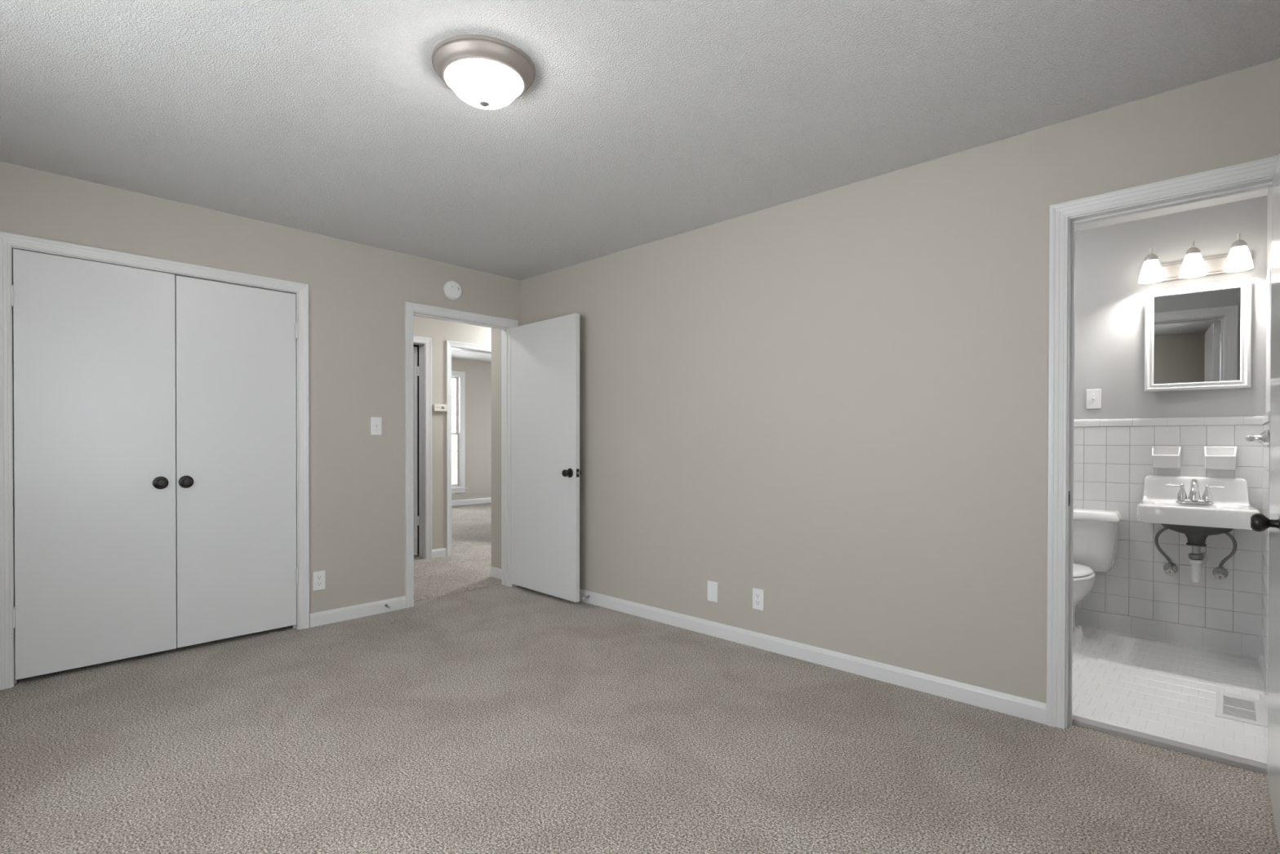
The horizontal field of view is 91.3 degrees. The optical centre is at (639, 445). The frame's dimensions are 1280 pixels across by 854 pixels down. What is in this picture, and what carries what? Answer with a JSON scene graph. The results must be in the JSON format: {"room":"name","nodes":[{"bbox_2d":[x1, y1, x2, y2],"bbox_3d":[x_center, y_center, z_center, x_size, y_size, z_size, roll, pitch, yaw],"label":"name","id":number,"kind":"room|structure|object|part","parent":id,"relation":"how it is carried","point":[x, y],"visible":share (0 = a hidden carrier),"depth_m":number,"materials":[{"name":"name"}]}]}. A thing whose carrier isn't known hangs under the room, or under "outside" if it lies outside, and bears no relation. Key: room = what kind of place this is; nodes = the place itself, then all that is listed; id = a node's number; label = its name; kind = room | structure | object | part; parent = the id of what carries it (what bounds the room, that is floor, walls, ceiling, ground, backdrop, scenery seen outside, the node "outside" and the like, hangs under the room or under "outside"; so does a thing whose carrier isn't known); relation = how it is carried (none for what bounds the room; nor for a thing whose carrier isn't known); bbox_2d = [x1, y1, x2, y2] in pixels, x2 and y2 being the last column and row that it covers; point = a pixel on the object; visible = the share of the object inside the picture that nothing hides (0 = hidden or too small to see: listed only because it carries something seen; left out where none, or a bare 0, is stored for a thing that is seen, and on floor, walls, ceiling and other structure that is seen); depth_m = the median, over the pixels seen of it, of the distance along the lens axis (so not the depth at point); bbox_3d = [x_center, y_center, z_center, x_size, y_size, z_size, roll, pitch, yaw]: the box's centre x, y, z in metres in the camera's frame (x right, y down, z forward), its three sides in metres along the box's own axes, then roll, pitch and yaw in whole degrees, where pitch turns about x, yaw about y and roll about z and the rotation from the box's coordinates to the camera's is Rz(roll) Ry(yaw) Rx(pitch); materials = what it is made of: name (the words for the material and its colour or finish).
{"room":"empty bedroom","nodes":[
{"label":"empty bedroom","id":0,"kind":"room"},
{"bbox_2d":[0,160,520,613],"bbox_3d":[-2.281,-0.072,3.699,0.120,2.490,3.740,0,1,43],"label":"wall","id":1,"kind":"structure","parent":0,"point":[358,293],"depth_m":3.98,"materials":[{"name":"beige paint"}]},
{"bbox_2d":[10,248,176,679],"bbox_3d":[-2.721,0.088,3.145,0.075,2.020,0.634,0,1,43],"label":"door","id":2,"kind":"structure","parent":1,"relation":"in","point":[94,343],"depth_m":3.13,"materials":[{"name":"white paint"}]},
{"bbox_3d":[-2.537,0.197,3.317,0.040,0.068,0.068,0,1,43],"label":"knob","id":3,"kind":"part","parent":2,"relation":"part of","materials":[{"name":"brown metal"}]},
{"bbox_2d":[0,231,309,689],"bbox_3d":[-2.547,0.072,3.404,0.138,2.124,1.349,0,1,43],"label":"door frame","id":4,"kind":"structure","parent":1,"relation":"attached to","point":[9,242],"depth_m":3.08,"materials":[{"name":"white paint"}]},
{"bbox_2d":[174,275,298,648],"bbox_3d":[-2.292,0.086,3.602,0.075,2.014,0.610,0,1,43],"label":"door","id":5,"kind":"structure","parent":1,"relation":"in","point":[237,572],"depth_m":3.58,"materials":[{"name":"white paint"}]},
{"bbox_3d":[-2.460,0.196,3.398,0.040,0.068,0.068,0,1,43],"label":"knob","id":6,"kind":"part","parent":5,"relation":"part of","materials":[{"name":"brown metal"}]},
{"bbox_2d":[312,570,324,591],"bbox_3d":[-2.004,0.842,3.908,0.008,0.118,0.073,0,1,43],"label":"wall outlet","id":7,"kind":"object","parent":1,"relation":"attached to","point":[318,577],"visible":1,"depth_m":3.90,"materials":[{"name":"white plastic"}]},
{"bbox_2d":[316,574,322,579],"bbox_3d":[-2.002,0.822,3.907,0.004,0.028,0.033,0,1,43],"label":"receptacle","id":8,"kind":"object","parent":7,"relation":"attached to","point":[318,576],"depth_m":3.91,"materials":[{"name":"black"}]},
{"bbox_2d":[316,581,322,586],"bbox_3d":[-2.002,0.861,3.907,0.004,0.028,0.033,0,1,43],"label":"receptacle","id":9,"kind":"object","parent":7,"relation":"attached to","point":[318,583],"depth_m":3.91,"materials":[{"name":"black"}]},
{"bbox_2d":[309,595,405,627],"bbox_3d":[-1.829,1.079,4.092,0.013,0.083,0.620,0,1,43],"label":"baseboard","id":10,"kind":"structure","parent":1,"relation":"attached to","point":[325,617],"depth_m":4.07,"materials":[{"name":"white paint"}]},
{"bbox_2d":[370,417,382,435],"bbox_3d":[-1.751,-0.131,4.162,0.018,0.118,0.073,0,1,43],"label":"light switch","id":11,"kind":"object","parent":1,"relation":"attached to","point":[375,422],"visible":1,"depth_m":4.16,"materials":[{"name":"white plastic"}]},
{"bbox_2d":[444,280,461,300],"bbox_3d":[-1.358,-1.134,4.559,0.036,0.138,0.138,0,1,43],"label":"smoke detector","id":12,"kind":"object","parent":1,"relation":"attached to","point":[452,290],"visible":1,"depth_m":4.54,"materials":[{"name":"white plastic"}]},
{"bbox_2d":[404,301,518,608],"bbox_3d":[-1.345,0.066,4.696,0.156,2.122,0.930,0,1,43],"label":"door frame","id":13,"kind":"structure","parent":1,"relation":"attached to","point":[411,309],"depth_m":4.53,"materials":[{"name":"white paint"}]},
{"bbox_2d":[511,312,581,602],"bbox_3d":[-0.723,0.082,4.657,0.146,2.017,0.832,0,1,-45],"label":"door","id":14,"kind":"structure","parent":1,"relation":"in","point":[545,471],"depth_m":4.61,"materials":[{"name":"white paint"}]},
{"bbox_3d":[-0.513,0.191,4.384,0.060,0.066,0.066,0,1,-45],"label":"knob","id":15,"kind":"part","parent":14,"relation":"part of","materials":[{"name":"brown metal"}]},
{"bbox_2d":[413,344,418,554],"bbox_3d":[-3.281,-0.146,6.175,1.830,2.600,1.700,0,1,43],"label":"wall","id":16,"kind":"structure","parent":0,"point":[415,345],"depth_m":6.18,"materials":[{"name":"grey paint"}]},
{"bbox_2d":[413,346,418,555],"bbox_3d":[-2.442,0.049,6.318,0.800,2.020,0.039,0,1,43],"label":"door","id":17,"kind":"structure","parent":16,"relation":"in","point":[415,367],"depth_m":6.06,"materials":[{"name":"white paint"}]},
{"bbox_2d":[413,315,491,549],"bbox_3d":[-1.167,-0.098,7.002,0.120,2.600,5.800,0,1,43],"label":"wall","id":18,"kind":"structure","parent":0,"point":[440,331],"depth_m":6.08,"materials":[{"name":"beige paint"}]},
{"bbox_2d":[413,335,431,558],"bbox_3d":[-2.364,0.039,5.716,0.138,2.140,0.929,0,1,43],"label":"door frame","id":19,"kind":"structure","parent":18,"relation":"attached to","point":[424,344],"depth_m":5.99,"materials":[{"name":"white paint"}]},
{"bbox_2d":[431,547,446,557],"bbox_3d":[-1.953,1.039,6.078,0.013,0.079,0.154,0,1,43],"label":"baseboard","id":20,"kind":"structure","parent":18,"relation":"attached to","point":[436,553],"depth_m":6.08,"materials":[{"name":"white paint"}]},
{"bbox_2d":[433,404,446,411],"bbox_3d":[-1.938,-0.368,6.070,0.030,0.066,0.132,0,1,43],"label":"thermostat","id":21,"kind":"object","parent":18,"relation":"attached to","point":[437,407],"visible":1,"depth_m":6.05,"materials":[{"name":"white plastic"}]},
{"bbox_2d":[445,340,491,555],"bbox_3d":[-1.625,0.036,6.503,0.138,2.137,0.914,0,1,43],"label":"door frame","id":22,"kind":"structure","parent":18,"relation":"attached to","point":[450,345],"depth_m":6.15,"materials":[{"name":"white paint"}]},
{"bbox_2d":[413,503,501,601],"bbox_3d":[-1.973,1.084,7.834,5.080,0.136,5.900,0,1,43],"label":"floor","id":23,"kind":"structure","parent":0,"point":[468,566],"depth_m":5.83,"materials":[{"name":"beige carpet"}]},
{"bbox_2d":[451,357,491,506],"bbox_3d":[-3.211,-0.182,10.157,0.120,2.717,4.200,0,1,43],"label":"wall","id":24,"kind":"structure","parent":0,"point":[477,373],"depth_m":10.57,"materials":[{"name":"beige paint"}]},
{"bbox_2d":[451,370,467,493],"bbox_3d":[-3.287,-0.225,10.043,0.165,1.994,1.079,0,1,43],"label":"window","id":25,"kind":"structure","parent":24,"relation":"in","point":[458,378],"depth_m":10.34,"materials":[{"name":"white paint"}]},
{"bbox_3d":[-3.317,-0.664,10.069,0.004,0.898,0.785,0,1,43],"label":"pane","id":26,"kind":"part","parent":25,"relation":"part of","materials":[{"name":"clear glass"}]},
{"bbox_3d":[-3.293,0.226,10.051,0.004,0.817,0.785,0,1,43],"label":"pane","id":27,"kind":"part","parent":25,"relation":"part of","materials":[{"name":"clear glass"}]},
{"bbox_3d":[-3.317,-0.660,10.069,0.030,0.960,0.855,0,1,43],"label":"sash","id":28,"kind":"part","parent":25,"relation":"part of","materials":[{"name":"white paint"}]},
{"bbox_3d":[-3.293,0.230,10.051,0.030,0.879,0.855,0,1,43],"label":"sash","id":29,"kind":"part","parent":25,"relation":"part of","materials":[{"name":"white paint"}]},
{"bbox_3d":[-3.263,0.699,10.025,0.095,0.022,1.079,0,1,43],"label":"sill","id":30,"kind":"part","parent":25,"relation":"part of","materials":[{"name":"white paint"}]},
{"bbox_2d":[451,497,491,506],"bbox_3d":[-3.205,0.937,10.075,0.013,0.091,4.080,0,1,43],"label":"baseboard","id":31,"kind":"structure","parent":24,"relation":"attached to","point":[479,500],"depth_m":10.47,"materials":[{"name":"white paint"}]},
{"bbox_2d":[451,349,491,361],"bbox_3d":[-1.957,-1.480,8.903,3.650,0.100,4.300,0,1,43],"label":"ceiling","id":32,"kind":"structure","parent":0,"point":[455,353],"depth_m":9.97,"materials":[{"name":"white paint"}]},
{"bbox_2d":[491,328,501,568],"bbox_3d":[0.285,-0.119,6.735,0.298,2.550,4.200,0,1,43],"label":"wall","id":33,"kind":"structure","parent":0,"point":[495,333],"depth_m":5.26,"materials":[{"name":"beige paint"}]},
{"bbox_2d":[489,565,501,579],"bbox_3d":[-0.144,1.061,6.312,0.291,0.088,3.013,0,1,43],"label":"baseboard","id":34,"kind":"structure","parent":33,"relation":"attached to","point":[495,572],"depth_m":5.25,"materials":[{"name":"white paint"}]},
{"bbox_2d":[0,584,1279,853],"bbox_3d":[-0.815,1.164,2.379,5.540,0.060,3.815,0,1,43],"label":"floor","id":35,"kind":"structure","parent":0,"point":[500,718],"depth_m":2.29,"materials":[{"name":"beige carpet"}]},
{"bbox_2d":[1071,715,1266,773],"bbox_3d":[2.001,1.134,2.372,0.649,0.029,0.050,0,1,43],"label":"threshold","id":36,"kind":"object","parent":35,"relation":"on","point":[1261,767],"visible":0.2,"depth_m":2.35,"materials":[{"name":"grey"}]},
{"bbox_2d":[0,0,1279,279],"bbox_3d":[0.102,-1.356,2.647,5.020,0.100,5.480,0,1,43],"label":"ceiling","id":37,"kind":"structure","parent":0,"point":[638,122],"depth_m":2.36,"materials":[{"name":"white paint"}]},
{"bbox_2d":[431,34,535,109],"bbox_3d":[-0.536,-1.238,2.156,0.347,0.132,0.347,0,1,43],"label":"ceiling light","id":38,"kind":"object","parent":37,"relation":"attached to","point":[484,72],"visible":1,"depth_m":2.07,"materials":[{"name":"white glass"}]},
{"bbox_2d":[520,58,1279,702],"bbox_3d":[0.790,-0.066,3.455,4.690,2.490,0.110,0,1,43],"label":"wall","id":39,"kind":"structure","parent":0,"point":[833,404],"depth_m":3.08,"materials":[{"name":"beige paint"}]},
{"bbox_2d":[707,580,717,602],"bbox_3d":[0.430,0.865,3.717,0.073,0.118,0.008,0,1,43],"label":"blank wall plate","id":40,"kind":"object","parent":39,"relation":"attached to","point":[712,586],"visible":1,"depth_m":3.71,"materials":[{"name":"white plastic"}]},
{"bbox_2d":[752,587,764,610],"bbox_3d":[0.660,0.858,3.501,0.073,0.118,0.008,0,1,43],"label":"wall outlet","id":41,"kind":"object","parent":39,"relation":"attached to","point":[757,593],"visible":1,"depth_m":3.50,"materials":[{"name":"white plastic"}]},
{"bbox_2d":[755,592,759,598],"bbox_3d":[0.659,0.839,3.499,0.033,0.028,0.004,0,1,43],"label":"receptacle","id":42,"kind":"object","parent":41,"relation":"attached to","point":[757,594],"depth_m":3.50,"materials":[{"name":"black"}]},
{"bbox_2d":[755,600,759,605],"bbox_3d":[0.659,0.878,3.499,0.033,0.028,0.004,0,1,43],"label":"receptacle","id":43,"kind":"object","parent":41,"relation":"attached to","point":[757,602],"depth_m":3.50,"materials":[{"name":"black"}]},
{"bbox_2d":[579,588,1046,724],"bbox_3d":[0.349,1.085,3.791,3.602,0.083,0.013,0,1,43],"label":"baseboard","id":44,"kind":"structure","parent":39,"relation":"attached to","point":[1002,702],"depth_m":3.15,"materials":[{"name":"white paint"}]},
{"bbox_2d":[1046,155,1278,728],"bbox_3d":[1.978,0.087,2.339,0.751,2.124,0.146,0,1,43],"label":"door frame","id":45,"kind":"structure","parent":39,"relation":"attached to","point":[1255,175],"depth_m":2.52,"materials":[{"name":"white paint"}]},
{"bbox_3d":[1.730,0.212,2.521,0.004,0.060,0.026,0,1,43],"label":"strike plate","id":46,"kind":"part","parent":45,"relation":"part of","materials":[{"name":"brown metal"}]},
{"bbox_2d":[1250,151,1279,849],"bbox_3d":[1.924,0.121,1.870,0.161,2.018,0.605,0,1,42],"label":"door","id":47,"kind":"structure","parent":39,"relation":"in","point":[1260,522],"depth_m":1.94,"materials":[{"name":"white paint"}]},
{"bbox_3d":[1.726,0.213,1.722,0.066,0.066,0.066,0,1,42],"label":"knob","id":48,"kind":"part","parent":47,"relation":"part of","materials":[{"name":"brown metal"}]},
{"bbox_2d":[1071,627,1267,764],"bbox_3d":[2.130,1.146,3.317,1.948,0.072,1.505,0,1,43],"label":"floor","id":49,"kind":"structure","parent":0,"point":[1157,688],"depth_m":2.86,"materials":[{"name":"white tile"}]},
{"bbox_2d":[1072,506,1122,647],"bbox_3d":[2.406,0.743,3.587,0.512,0.732,0.697,0,1,43],"label":"toilet","id":50,"kind":"object","parent":49,"relation":"on","point":[1095,531],"visible":0.33,"depth_m":3.57,"materials":[{"name":"white ceramic"}]},
{"bbox_3d":[2.341,0.685,3.518,0.331,0.025,0.479,0,1,43],"label":"seat lid","id":51,"kind":"part","parent":50,"relation":"part of","materials":[{"name":"white plastic"}]},
{"bbox_3d":[2.338,0.709,3.515,0.350,0.022,0.499,0,1,43],"label":"seat","id":52,"kind":"part","parent":50,"relation":"part of","materials":[{"name":"white ceramic"}]},
{"bbox_3d":[2.375,0.915,3.556,0.335,0.388,0.575,0,1,43],"label":"bowl","id":53,"kind":"part","parent":50,"relation":"part of","materials":[{"name":"white ceramic"}]},
{"bbox_3d":[2.568,0.583,3.759,0.482,0.300,0.208,0,1,43],"label":"tank","id":54,"kind":"part","parent":50,"relation":"part of","materials":[{"name":"white ceramic"}]},
{"bbox_3d":[2.565,0.405,3.754,0.512,0.058,0.232,0,1,43],"label":"tank lid","id":55,"kind":"part","parent":50,"relation":"part of","materials":[{"name":"white ceramic"}]},
{"bbox_2d":[1215,690,1267,727],"bbox_3d":[2.550,1.113,2.654,0.157,0.006,0.345,0,1,43],"label":"floor vent","id":56,"kind":"object","parent":49,"relation":"in","point":[1253,711],"visible":0.98,"depth_m":2.64,"materials":[{"name":"white metal"}]},
{"bbox_2d":[1074,195,1267,419],"bbox_3d":[2.828,-0.065,3.770,2.570,2.490,0.120,0,1,43],"label":"wall","id":57,"kind":"structure","parent":0,"point":[1109,304],"depth_m":3.62,"materials":[{"name":"grey paint"}]},
{"bbox_2d":[1086,388,1101,408],"bbox_3d":[2.729,-0.282,3.767,0.073,0.118,0.018,0,1,43],"label":"light switch","id":58,"kind":"object","parent":57,"relation":"attached to","point":[1093,396],"visible":1,"depth_m":3.77,"materials":[{"name":"white plastic"}]},
{"bbox_2d":[1073,415,1263,657],"bbox_3d":[2.597,0.484,3.895,1.828,1.291,0.018,0,1,43],"label":"tile wainscot","id":59,"kind":"structure","parent":57,"relation":"attached to","point":[1136,597],"depth_m":3.54,"materials":[{"name":"white tile"}]},
{"bbox_2d":[1154,527,1177,574],"bbox_3d":[2.945,0.571,3.489,0.113,0.301,0.115,0,1,43],"label":"shutoff valve","id":60,"kind":"object","parent":59,"relation":"attached to","point":[1170,568],"visible":0.89,"depth_m":3.49,"materials":[{"name":"silver metal"}]},
{"bbox_3d":[2.945,0.700,3.477,0.046,0.036,0.019,0,1,43],"label":"valve handle","id":61,"kind":"part","parent":60,"relation":"part of","materials":[{"name":"silver metal"}]},
{"bbox_2d":[1151,445,1181,468],"bbox_3d":[2.951,0.065,3.512,0.128,0.125,0.072,0,1,43],"label":"holder","id":62,"kind":"object","parent":59,"relation":"attached to","point":[1164,457],"visible":1,"depth_m":3.51,"materials":[{"name":"white ceramic"}]},
{"bbox_2d":[1204,446,1237,470],"bbox_3d":[3.114,0.066,3.358,0.132,0.125,0.072,0,1,43],"label":"soap dish","id":63,"kind":"object","parent":59,"relation":"attached to","point":[1215,457],"visible":1,"depth_m":3.35,"materials":[{"name":"white ceramic"}]},
{"bbox_2d":[1212,532,1236,579],"bbox_3d":[3.107,0.570,3.337,0.111,0.297,0.115,0,1,43],"label":"shutoff valve","id":64,"kind":"object","parent":59,"relation":"attached to","point":[1220,572],"visible":0.89,"depth_m":3.33,"materials":[{"name":"silver metal"}]},
{"bbox_3d":[3.094,0.697,3.337,0.046,0.036,0.019,0,1,43],"label":"valve handle","id":65,"kind":"part","parent":64,"relation":"part of","materials":[{"name":"silver metal"}]},
{"bbox_2d":[1137,233,1253,284],"bbox_3d":[3.005,-1.011,3.397,0.466,0.186,0.174,0,1,43],"label":"vanity light","id":66,"kind":"object","parent":57,"relation":"attached to","point":[1239,259],"visible":1,"depth_m":3.38,"materials":[{"name":"white glass"}]},
{"bbox_3d":[2.855,-0.978,3.495,0.112,0.118,0.112,0,1,43],"label":"lamp shade","id":67,"kind":"part","parent":66,"relation":"part of","materials":[{"name":"white glass"}]},
{"bbox_3d":[2.982,-0.977,3.376,0.112,0.118,0.112,0,1,43],"label":"lamp shade","id":68,"kind":"part","parent":66,"relation":"part of","materials":[{"name":"white glass"}]},
{"bbox_3d":[3.058,-0.980,3.452,0.452,0.100,0.022,0,1,43],"label":"plate","id":69,"kind":"part","parent":66,"relation":"part of","materials":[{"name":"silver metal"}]},
{"bbox_3d":[3.113,-0.976,3.253,0.112,0.118,0.112,0,1,43],"label":"lamp shade","id":70,"kind":"part","parent":66,"relation":"part of","materials":[{"name":"white glass"}]},
{"bbox_2d":[1142,475,1249,505],"bbox_3d":[3.034,0.241,3.425,0.440,0.142,0.085,0,1,43],"label":"backsplash","id":71,"kind":"structure","parent":57,"relation":"attached to","point":[1235,491],"depth_m":3.41,"materials":[{"name":"white ceramic"}]},
{"bbox_2d":[1144,278,1251,391],"bbox_3d":[3.049,-0.593,3.433,0.436,0.572,0.063,0,1,43],"label":"medicine cabinet","id":72,"kind":"object","parent":57,"relation":"attached to","point":[1197,336],"visible":1,"depth_m":3.42,"materials":[{"name":"white paint"}]},
{"bbox_2d":[1136,475,1259,583],"bbox_3d":[2.927,0.447,3.293,0.473,0.550,0.429,0,1,43],"label":"sink","id":73,"kind":"object","parent":57,"relation":"attached to","point":[1198,508],"visible":1,"depth_m":3.28,"materials":[{"name":"white ceramic"}]},
{"bbox_2d":[1166,478,1224,504],"bbox_3d":[2.965,0.243,3.348,0.235,0.133,0.138,0,1,43],"label":"faucet","id":74,"kind":"object","parent":73,"relation":"on","point":[1194,496],"depth_m":3.36,"materials":[{"name":"silver metal"}]},
{"bbox_2d":[1136,499,1259,529],"bbox_3d":[2.926,0.371,3.292,0.473,0.124,0.427,0,1,43],"label":"basin","id":75,"kind":"object","parent":73,"relation":"in","point":[1173,514],"depth_m":3.19,"materials":[{"name":"white ceramic"}]},
{"bbox_3d":[3.005,0.608,3.349,0.243,0.046,0.047,0,1,-42],"label":"trap arm","id":76,"kind":"part","parent":73,"relation":"part of","materials":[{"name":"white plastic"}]},
{"bbox_2d":[1189,558,1203,583],"bbox_3d":[2.905,0.658,3.270,0.054,0.128,0.054,0,1,43],"label":"drain pipe","id":77,"kind":"object","parent":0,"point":[1196,564],"depth_m":3.25,"materials":[{"name":"white plastic"}]},
{"bbox_2d":[1265,186,1271,413],"bbox_3d":[2.841,-0.057,2.640,0.240,2.490,1.510,0,1,43],"label":"wall","id":78,"kind":"structure","parent":0,"point":[1269,192],"depth_m":3.07,"materials":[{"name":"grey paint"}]},
{"bbox_2d":[1258,411,1270,694],"bbox_3d":[3.031,0.490,3.036,0.018,1.291,0.660,0,1,43],"label":"tile wainscot","id":79,"kind":"structure","parent":78,"relation":"attached to","point":[1263,660],"depth_m":2.97,"materials":[{"name":"white"}]},
{"bbox_2d":[1244,429,1269,447],"bbox_3d":[2.894,-0.034,2.939,0.073,0.080,0.360,0,1,43],"label":"towel bar","id":80,"kind":"object","parent":79,"relation":"attached to","point":[1263,438],"visible":1,"depth_m":2.82,"materials":[{"name":"silver metal"}]}
]}

